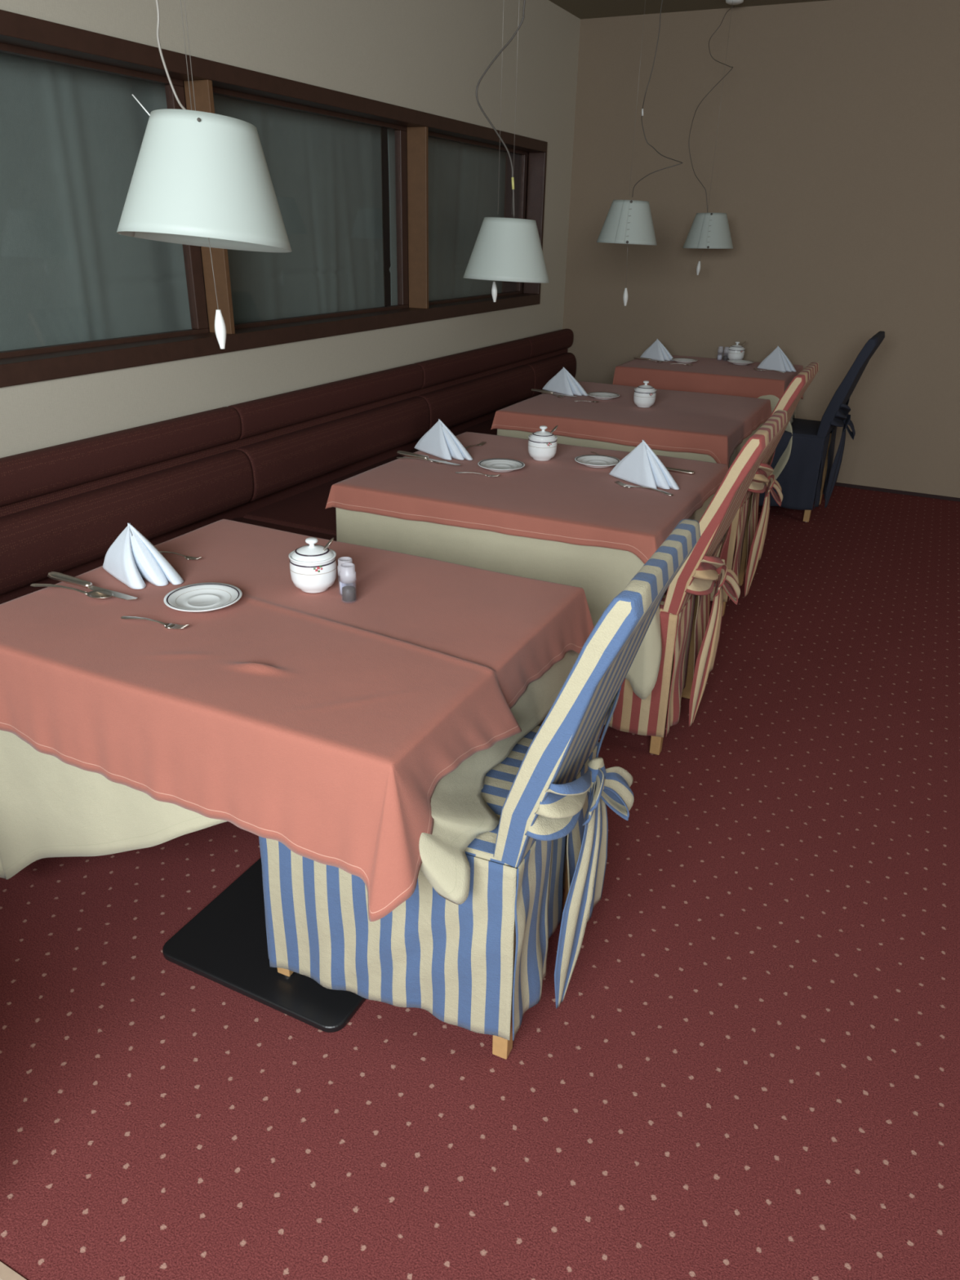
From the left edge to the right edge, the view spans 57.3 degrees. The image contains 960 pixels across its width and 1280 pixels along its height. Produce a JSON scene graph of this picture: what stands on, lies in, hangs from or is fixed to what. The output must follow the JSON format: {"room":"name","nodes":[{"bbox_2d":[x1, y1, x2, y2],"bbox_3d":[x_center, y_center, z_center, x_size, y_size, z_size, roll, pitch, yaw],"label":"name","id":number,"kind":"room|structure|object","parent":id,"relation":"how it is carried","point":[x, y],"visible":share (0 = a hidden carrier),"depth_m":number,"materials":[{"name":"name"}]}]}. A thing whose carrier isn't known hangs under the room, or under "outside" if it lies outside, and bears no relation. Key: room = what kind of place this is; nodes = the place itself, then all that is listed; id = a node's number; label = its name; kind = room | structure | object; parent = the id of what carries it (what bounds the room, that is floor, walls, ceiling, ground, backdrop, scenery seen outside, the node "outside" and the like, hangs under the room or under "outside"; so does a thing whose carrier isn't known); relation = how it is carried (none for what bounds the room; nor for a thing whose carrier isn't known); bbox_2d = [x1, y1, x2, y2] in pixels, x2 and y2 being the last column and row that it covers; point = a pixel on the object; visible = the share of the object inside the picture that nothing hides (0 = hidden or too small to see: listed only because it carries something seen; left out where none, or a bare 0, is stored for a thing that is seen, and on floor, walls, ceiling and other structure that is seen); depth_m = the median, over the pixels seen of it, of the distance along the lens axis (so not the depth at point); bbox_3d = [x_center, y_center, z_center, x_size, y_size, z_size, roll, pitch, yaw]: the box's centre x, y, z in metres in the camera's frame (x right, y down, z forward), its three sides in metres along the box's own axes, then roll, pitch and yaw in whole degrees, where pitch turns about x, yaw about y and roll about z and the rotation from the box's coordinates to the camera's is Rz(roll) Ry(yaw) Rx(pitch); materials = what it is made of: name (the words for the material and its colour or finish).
{"room":"restaurant dining room","nodes":[
{"label":"restaurant dining room","id":0,"kind":"room"},
{"bbox_2d":[0,1261,26,1279],"bbox_3d":[0.692,1.358,0.777,6.000,0.053,0.017,13,27,23],"label":"trim","id":1,"kind":"structure","parent":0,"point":[6,1273],"depth_m":1.39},
{"bbox_2d":[0,0,580,457],"bbox_3d":[-1.483,-1.028,2.534,0.250,2.788,9.002,13,27,23],"label":"wall","id":2,"kind":"structure","parent":0,"point":[429,56],"depth_m":3.78,"materials":[{"name":"beige paint"}]},
{"bbox_2d":[0,52,191,351],"bbox_3d":[-1.517,-1.327,2.732,0.037,1.100,1.680,12,27,22],"label":"curtain","id":3,"kind":"object","parent":2,"relation":"hanging from","point":[71,137],"visible":0.62,"depth_m":2.97,"materials":[{"name":"grey fabric"}]},
{"bbox_2d":[0,9,547,387],"bbox_3d":[-1.205,-1.436,2.944,0.262,0.948,6.822,13,27,23],"label":"window","id":4,"kind":"structure","parent":2,"relation":"in","point":[21,35],"depth_m":3.36,"materials":[{"name":"brown wood"}]},
{"bbox_2d":[213,93,385,324],"bbox_3d":[-0.822,-1.910,4.013,0.033,1.100,1.440,13,27,23],"label":"curtain","id":5,"kind":"object","parent":2,"relation":"hanging from","point":[326,172],"visible":0.52,"depth_m":4.10,"materials":[{"name":"grey fabric"}]},
{"bbox_2d":[386,128,506,305],"bbox_3d":[-0.101,-2.527,5.367,0.036,1.100,1.735,13,27,23],"label":"curtain","id":6,"kind":"object","parent":2,"relation":"hanging from","point":[465,181],"visible":0.45,"depth_m":5.25,"materials":[{"name":"grey fabric"}]},
{"bbox_2d":[381,127,391,306],"bbox_3d":[-1.651,-1.536,3.125,0.020,1.300,7.600,13,27,23],"label":"wall","id":7,"kind":"structure","parent":0,"point":[384,131],"depth_m":5.14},
{"bbox_2d":[0,485,959,1279],"bbox_3d":[1.984,0.265,3.179,6.000,0.050,5.860,13,27,23],"label":"floor","id":8,"kind":"structure","parent":0,"point":[747,1067],"depth_m":1.80,"materials":[{"name":"carpet"}]},
{"bbox_2d":[162,857,366,1032],"bbox_3d":[-0.451,0.270,2.115,1.060,0.738,0.840,13,27,23],"label":"dining table","id":9,"kind":"object","parent":8,"relation":"on","point":[224,944],"visible":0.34,"depth_m":1.98,"materials":[{"name":"black metal"}]},
{"bbox_2d":[0,649,578,904],"bbox_3d":[-0.417,0.222,2.093,1.240,0.646,0.925,13,27,23],"label":"tablecloth","id":10,"kind":"object","parent":9,"relation":"on","point":[50,806],"visible":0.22,"depth_m":1.81,"materials":[{"name":"fabric"}]},
{"bbox_2d":[0,519,594,921],"bbox_3d":[-0.434,0.052,2.007,1.185,0.310,0.957,13,27,23],"label":"tablecloth","id":11,"kind":"object","parent":10,"relation":"on","point":[322,726],"visible":0.91,"depth_m":1.68,"materials":[{"name":"fabric"}]},
{"bbox_2d":[30,583,113,599],"bbox_3d":[-0.921,-0.112,1.979,0.223,0.013,0.043,9,26,16],"label":"spoon","id":12,"kind":"object","parent":11,"relation":"on","point":[93,594],"visible":1,"depth_m":1.97,"materials":[{"name":"metal"}]},
{"bbox_2d":[86,590,113,599],"bbox_3d":[-0.846,-0.098,1.957,0.063,0.010,0.043,9,26,16],"label":"spoon bowl","id":13,"kind":"object","parent":12,"relation":"on","point":[93,594],"depth_m":1.96,"materials":[{"name":"metal"}]},
{"bbox_2d":[47,571,137,599],"bbox_3d":[-0.881,-0.123,1.993,0.278,0.011,0.031,14,28,25],"label":"table knife","id":14,"kind":"object","parent":11,"relation":"on","point":[59,576],"visible":1,"depth_m":2.00,"materials":[{"name":"metal"}]},
{"bbox_2d":[102,523,183,589],"bbox_3d":[-0.816,-0.210,2.066,0.251,0.126,0.115,18,30,31],"label":"folded napkin","id":15,"kind":"object","parent":11,"relation":"on","point":[131,557],"visible":1,"depth_m":2.04,"materials":[{"name":"white fabric"}]},
{"bbox_2d":[120,616,189,629],"bbox_3d":[-0.684,-0.039,1.841,0.162,0.009,0.025,9,26,16],"label":"fork","id":16,"kind":"object","parent":11,"relation":"on","point":[167,625],"visible":1,"depth_m":1.83,"materials":[{"name":"metal"}]},
{"bbox_2d":[159,551,201,559],"bbox_3d":[-0.762,-0.215,2.216,0.135,0.007,0.021,11,27,20],"label":"fork","id":17,"kind":"object","parent":11,"relation":"on","point":[185,557],"visible":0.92,"depth_m":2.21,"materials":[{"name":"metal"}]},
{"bbox_2d":[163,582,242,612],"bbox_3d":[-0.611,-0.089,1.943,0.166,0.018,0.166,13,27,23],"label":"plate","id":18,"kind":"object","parent":11,"relation":"on","point":[200,597],"visible":1,"depth_m":1.96,"materials":[{"name":"ceramic"}]},
{"bbox_2d":[288,537,337,593],"bbox_3d":[-0.383,-0.176,2.017,0.107,0.122,0.107,13,27,23],"label":"sugar bowl","id":19,"kind":"object","parent":11,"relation":"on","point":[313,570],"visible":1,"depth_m":1.98,"materials":[{"name":"ceramic"}]},
{"bbox_2d":[323,537,333,551],"bbox_3d":[-0.373,-0.187,2.002,0.084,0.097,0.025,0,25,-3],"label":"teaspoon","id":20,"kind":"object","parent":19,"relation":"in","point":[331,541],"visible":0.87,"depth_m":1.99,"materials":[{"name":"metal"}]},
{"bbox_2d":[339,579,352,594],"bbox_3d":[-0.305,-0.144,1.997,0.036,0.086,0.036,5,25,7],"label":"spice shaker","id":21,"kind":"object","parent":11,"relation":"on","point":[343,583],"visible":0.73,"depth_m":2.00,"materials":[{"name":"white glass"}]},
{"bbox_2d":[342,586,355,601],"bbox_3d":[-0.294,-0.128,1.962,0.036,0.086,0.036,5,25,7],"label":"spice shaker","id":22,"kind":"object","parent":11,"relation":"on","point":[348,594],"visible":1,"depth_m":1.96,"materials":[{"name":"grey glass"}]},
{"bbox_2d":[0,328,576,604],"bbox_3d":[-0.450,-0.684,3.980,0.613,0.884,5.950,13,27,23],"label":"upholstered bench","id":23,"kind":"object","parent":8,"relation":"on","point":[274,462],"visible":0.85,"depth_m":3.42,"materials":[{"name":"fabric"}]},
{"bbox_2d":[231,517,336,541],"bbox_3d":[-1.041,-0.126,2.876,0.585,0.115,1.446,13,27,23],"label":"seat cushion","id":24,"kind":"object","parent":23,"relation":"on","point":[289,527],"depth_m":3.43,"materials":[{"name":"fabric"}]},
{"bbox_2d":[243,448,419,535],"bbox_3d":[-0.409,-0.661,4.051,0.585,0.115,1.421,13,27,23],"label":"seat cushion","id":25,"kind":"object","parent":23,"relation":"on","point":[304,508],"depth_m":3.67,"materials":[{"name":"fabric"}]},
{"bbox_2d":[453,417,497,435],"bbox_3d":[0.215,-1.189,5.210,0.585,0.115,1.406,13,27,23],"label":"seat cushion","id":26,"kind":"object","parent":23,"relation":"on","point":[482,425],"depth_m":5.19,"materials":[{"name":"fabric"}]},
{"bbox_2d":[258,519,700,1059],"bbox_3d":[-0.013,0.255,1.804,0.729,1.047,0.541,12,27,22],"label":"dining chair","id":27,"kind":"object","parent":8,"relation":"on","point":[477,964],"visible":0.79,"depth_m":1.71,"materials":[{"name":"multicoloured fabric"}]},
{"bbox_2d":[604,409,787,755],"bbox_3d":[0.511,-0.221,2.849,0.729,1.047,0.541,13,27,23],"label":"dining chair","id":28,"kind":"object","parent":8,"relation":"on","point":[690,637],"visible":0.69,"depth_m":2.71,"materials":[{"name":"multicoloured fabric"}]},
{"bbox_2d":[710,361,818,616],"bbox_3d":[1.002,-0.692,3.880,0.729,1.047,0.541,13,27,23],"label":"dining chair","id":29,"kind":"object","parent":8,"relation":"on","point":[742,551],"visible":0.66,"depth_m":3.75,"materials":[{"name":"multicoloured fabric"}]},
{"bbox_2d":[758,331,884,522],"bbox_3d":[1.874,-1.282,5.183,0.729,1.047,0.541,14,28,25],"label":"dining chair","id":30,"kind":"object","parent":8,"relation":"on","point":[810,472],"visible":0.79,"depth_m":5.04,"materials":[{"name":"blue fabric"}]},
{"bbox_3d":[0.208,-0.237,3.231,1.055,0.738,0.950,13,27,23],"label":"dining table","id":31,"kind":"object","parent":8,"relation":"on","visible":0},
{"bbox_2d":[335,493,716,699],"bbox_3d":[0.229,-0.346,3.161,1.158,0.496,1.018,13,27,23],"label":"tablecloth","id":32,"kind":"object","parent":31,"relation":"on","point":[602,573],"visible":0.34,"depth_m":2.67,"materials":[{"name":"fabric"}]},
{"bbox_2d":[325,431,728,564],"bbox_3d":[0.220,-0.533,3.085,1.140,0.109,1.026,13,27,23],"label":"tablecloth","id":33,"kind":"object","parent":32,"relation":"on","point":[560,498],"visible":0.84,"depth_m":2.83,"materials":[{"name":"fabric"}]},
{"bbox_2d":[396,457,447,463],"bbox_3d":[-0.210,-0.650,3.165,0.198,0.012,0.039,10,27,18],"label":"spoon","id":34,"kind":"object","parent":33,"relation":"on","point":[397,457],"visible":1,"depth_m":3.16,"materials":[{"name":"metal"}]},
{"bbox_2d":[396,450,461,465],"bbox_3d":[-0.185,-0.655,3.165,0.284,0.011,0.032,18,30,31],"label":"table knife","id":35,"kind":"object","parent":33,"relation":"on","point":[399,452],"visible":1,"depth_m":3.18,"materials":[{"name":"metal"}]},
{"bbox_2d":[414,418,473,460],"bbox_3d":[-0.146,-0.753,3.260,0.094,0.126,0.290,-22,34,-40],"label":"folded napkin","id":36,"kind":"object","parent":33,"relation":"on","point":[439,442],"visible":1,"depth_m":3.23,"materials":[{"name":"white fabric"}]},
{"bbox_2d":[464,441,486,448],"bbox_3d":[-0.027,-0.749,3.390,0.026,0.009,0.166,16,29,29],"label":"fork","id":37,"kind":"object","parent":33,"relation":"on","point":[481,443],"visible":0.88,"depth_m":3.42,"materials":[{"name":"metal"}]},
{"bbox_2d":[455,471,500,476],"bbox_3d":[-0.008,-0.570,3.010,0.158,0.008,0.025,7,26,12],"label":"fork","id":38,"kind":"object","parent":33,"relation":"on","point":[487,475],"visible":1,"depth_m":3.00,"materials":[{"name":"metal"}]},
{"bbox_2d":[477,457,524,472],"bbox_3d":[0.075,-0.612,3.095,0.166,0.018,0.166,13,27,23],"label":"plate","id":39,"kind":"object","parent":33,"relation":"on","point":[497,464],"visible":1,"depth_m":3.11,"materials":[{"name":"ceramic"}]},
{"bbox_2d":[528,425,557,461],"bbox_3d":[0.230,-0.723,3.217,0.107,0.122,0.107,13,27,23],"label":"sugar bowl","id":40,"kind":"object","parent":33,"relation":"on","point":[542,445],"visible":1,"depth_m":3.18,"materials":[{"name":"ceramic"}]},
{"bbox_2d":[551,425,557,433],"bbox_3d":[0.240,-0.735,3.203,0.084,0.097,0.025,0,25,-3],"label":"teaspoon","id":41,"kind":"object","parent":40,"relation":"in","point":[554,428],"visible":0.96,"depth_m":3.19,"materials":[{"name":"metal"}]},
{"bbox_2d":[574,454,620,467],"bbox_3d":[0.425,-0.643,3.179,0.166,0.018,0.166,13,27,23],"label":"plate","id":42,"kind":"object","parent":33,"relation":"on","point":[589,460],"visible":0.98,"depth_m":3.20,"materials":[{"name":"ceramic"}]},
{"bbox_2d":[614,480,673,495],"bbox_3d":[0.538,-0.498,2.881,0.210,0.011,0.033,20,31,34],"label":"fork","id":43,"kind":"object","parent":33,"relation":"on","point":[618,482],"visible":1,"depth_m":2.89,"materials":[{"name":"metal"}]},
{"bbox_2d":[608,440,679,489],"bbox_3d":[0.548,-0.600,2.952,0.094,0.140,0.281,-20,32,-38],"label":"folded napkin","id":44,"kind":"object","parent":33,"relation":"on","point":[642,466],"visible":0.99,"depth_m":2.92,"materials":[{"name":"white fabric"}]},
{"bbox_2d":[665,466,694,474],"bbox_3d":[0.650,-0.615,3.138,0.238,0.009,0.027,16,29,28],"label":"table knife","id":45,"kind":"object","parent":33,"relation":"on","point":[678,470],"visible":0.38,"depth_m":3.10,"materials":[{"name":"metal"}]},
{"bbox_3d":[0.789,-0.818,4.501,1.030,0.738,1.040,13,27,23],"label":"dining table","id":46,"kind":"object","parent":8,"relation":"on","visible":0},
{"bbox_2d":[497,423,763,469],"bbox_3d":[0.808,-0.935,4.436,1.146,0.486,1.091,13,27,23],"label":"tablecloth","id":47,"kind":"object","parent":46,"relation":"on","point":[513,433],"visible":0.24,"depth_m":3.96,"materials":[{"name":"fabric"}]},
{"bbox_2d":[490,381,771,467],"bbox_3d":[0.799,-1.094,4.374,1.130,0.161,1.120,13,27,23],"label":"tablecloth","id":48,"kind":"object","parent":47,"relation":"on","point":[713,425],"visible":0.84,"depth_m":4.06,"materials":[{"name":"fabric"}]},
{"bbox_2d":[531,388,576,396],"bbox_3d":[0.378,-1.264,4.494,0.271,0.010,0.030,19,30,32],"label":"table knife","id":49,"kind":"object","parent":48,"relation":"on","point":[532,389],"visible":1,"depth_m":4.51,"materials":[{"name":"metal"}]},
{"bbox_2d":[542,367,588,395],"bbox_3d":[0.438,-1.353,4.569,0.094,0.126,0.290,-22,34,-40],"label":"folded napkin","id":50,"kind":"object","parent":48,"relation":"on","point":[563,382],"visible":1,"depth_m":4.54,"materials":[{"name":"white fabric"}]},
{"bbox_2d":[586,391,619,399],"bbox_3d":[0.626,-1.237,4.458,0.166,0.018,0.166,13,27,23],"label":"plate","id":51,"kind":"object","parent":48,"relation":"on","point":[597,395],"visible":1,"depth_m":4.48,"materials":[{"name":"ceramic"}]},
{"bbox_2d":[633,380,656,408],"bbox_3d":[0.797,-1.189,4.242,0.107,0.122,0.107,13,27,23],"label":"sugar bowl","id":52,"kind":"object","parent":48,"relation":"on","point":[644,396],"visible":1,"depth_m":4.21,"materials":[{"name":"ceramic"}]},
{"bbox_2d":[548,0,828,19],"bbox_3d":[1.308,-1.722,0.776,6.350,0.080,9.102,13,27,23],"label":"ceiling","id":53,"kind":"structure","parent":0,"point":[581,9],"depth_m":5.20,"materials":[{"name":"paint"}]},
{"bbox_2d":[116,0,291,349],"bbox_3d":[-0.481,-1.201,1.358,0.300,1.433,0.299,13,27,23],"label":"pendant lamp","id":54,"kind":"object","parent":53,"relation":"hanging from","point":[201,179],"visible":1,"depth_m":1.46,"materials":[{"name":"white fabric"}]},
{"bbox_2d":[462,0,549,302],"bbox_3d":[0.105,-1.841,2.775,0.301,1.451,0.300,13,27,23],"label":"pendant lamp","id":55,"kind":"object","parent":53,"relation":"hanging from","point":[504,249],"visible":1,"depth_m":2.92,"materials":[{"name":"white fabric"}]},
{"bbox_2d":[596,0,682,306],"bbox_3d":[0.753,-2.416,4.165,0.300,1.560,0.347,-9,27,-22],"label":"pendant lamp","id":56,"kind":"object","parent":53,"relation":"hanging from","point":[626,221],"visible":1,"depth_m":4.26,"materials":[{"name":"white fabric"}]},
{"bbox_2d":[682,0,743,275],"bbox_3d":[1.380,-2.917,5.136,0.300,1.448,0.410,-6,26,-15],"label":"pendant lamp","id":57,"kind":"object","parent":53,"relation":"hanging from","point":[708,230],"visible":1,"depth_m":5.20,"materials":[{"name":"white fabric"}]},
{"bbox_2d":[562,0,959,497],"bbox_3d":[3.257,-2.099,5.063,6.350,2.788,0.100,13,27,23],"label":"wall","id":58,"kind":"structure","parent":0,"point":[835,177],"depth_m":5.49,"materials":[{"name":"beige paint"}]},
{"bbox_2d":[834,482,959,502],"bbox_3d":[3.810,-0.734,5.321,4.800,0.022,0.008,13,27,23],"label":"baseboard","id":59,"kind":"structure","parent":58,"relation":"attached to","point":[839,484],"depth_m":5.78,"materials":[{"name":"brown wood"}]},
{"bbox_3d":[1.456,-1.385,5.728,0.990,0.753,0.705,13,27,23],"label":"dining table","id":60,"kind":"object","parent":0,"visible":0},
{"bbox_2d":[757,395,796,479],"bbox_3d":[1.461,-1.428,5.577,1.158,0.562,0.994,13,27,23],"label":"tablecloth","id":61,"kind":"object","parent":60,"relation":"on","point":[783,460],"visible":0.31,"depth_m":5.06,"materials":[{"name":"fabric"}]},
{"bbox_2d":[612,355,803,399],"bbox_3d":[1.469,-1.597,5.625,1.070,0.311,0.816,13,27,23],"label":"tablecloth","id":62,"kind":"object","parent":61,"relation":"on","point":[707,375],"visible":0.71,"depth_m":5.32,"materials":[{"name":"fabric"}]},
{"bbox_2d":[633,356,666,361],"bbox_3d":[1.104,-1.807,5.658,0.242,0.009,0.027,17,29,30],"label":"table knife","id":63,"kind":"object","parent":62,"relation":"on","point":[635,357],"visible":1,"depth_m":5.67,"materials":[{"name":"metal"}]},
{"bbox_2d":[640,338,673,360],"bbox_3d":[1.161,-1.903,5.746,0.246,0.126,0.094,21,31,35],"label":"folded napkin","id":64,"kind":"object","parent":62,"relation":"on","point":[656,351],"visible":1,"depth_m":5.72,"materials":[{"name":"white fabric"}]},
{"bbox_2d":[671,357,697,363],"bbox_3d":[1.313,-1.794,5.646,0.166,0.018,0.166,13,27,23],"label":"plate","id":65,"kind":"object","parent":62,"relation":"on","point":[680,360],"visible":1,"depth_m":5.67,"materials":[{"name":"ceramic"}]},
{"bbox_2d":[717,355,722,359],"bbox_3d":[1.581,-1.886,5.778,0.036,0.086,0.036,5,25,7],"label":"spice shaker","id":66,"kind":"object","parent":62,"relation":"on","point":[719,357],"visible":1,"depth_m":5.78,"materials":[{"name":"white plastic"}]},
{"bbox_2d":[723,355,728,360],"bbox_3d":[1.615,-1.876,5.758,0.036,0.086,0.036,5,25,7],"label":"spice shaker","id":67,"kind":"object","parent":62,"relation":"on","point":[725,357],"visible":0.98,"depth_m":5.76,"materials":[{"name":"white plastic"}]},
{"bbox_2d":[727,341,745,359],"bbox_3d":[1.675,-1.886,5.739,0.107,0.122,0.107,13,27,23],"label":"sugar bowl","id":68,"kind":"object","parent":62,"relation":"on","point":[736,351],"visible":0.94,"depth_m":5.71,"materials":[{"name":"ceramic"}]},
{"bbox_2d":[727,359,754,364],"bbox_3d":[1.671,-1.778,5.632,0.166,0.018,0.166,13,27,23],"label":"plate","id":69,"kind":"object","parent":62,"relation":"on","point":[736,362],"visible":1,"depth_m":5.65,"materials":[{"name":"ceramic"}]},
{"bbox_2d":[753,368,785,373],"bbox_3d":[1.764,-1.643,5.353,0.193,0.010,0.030,18,30,32],"label":"fork","id":70,"kind":"object","parent":62,"relation":"on","point":[753,368],"visible":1,"depth_m":5.36,"materials":[{"name":"metal"}]},
{"bbox_2d":[756,346,795,372],"bbox_3d":[1.830,-1.734,5.402,0.246,0.141,0.094,21,31,35],"label":"folded napkin","id":71,"kind":"object","parent":62,"relation":"on","point":[777,360],"visible":1,"depth_m":5.38,"materials":[{"name":"white fabric"}]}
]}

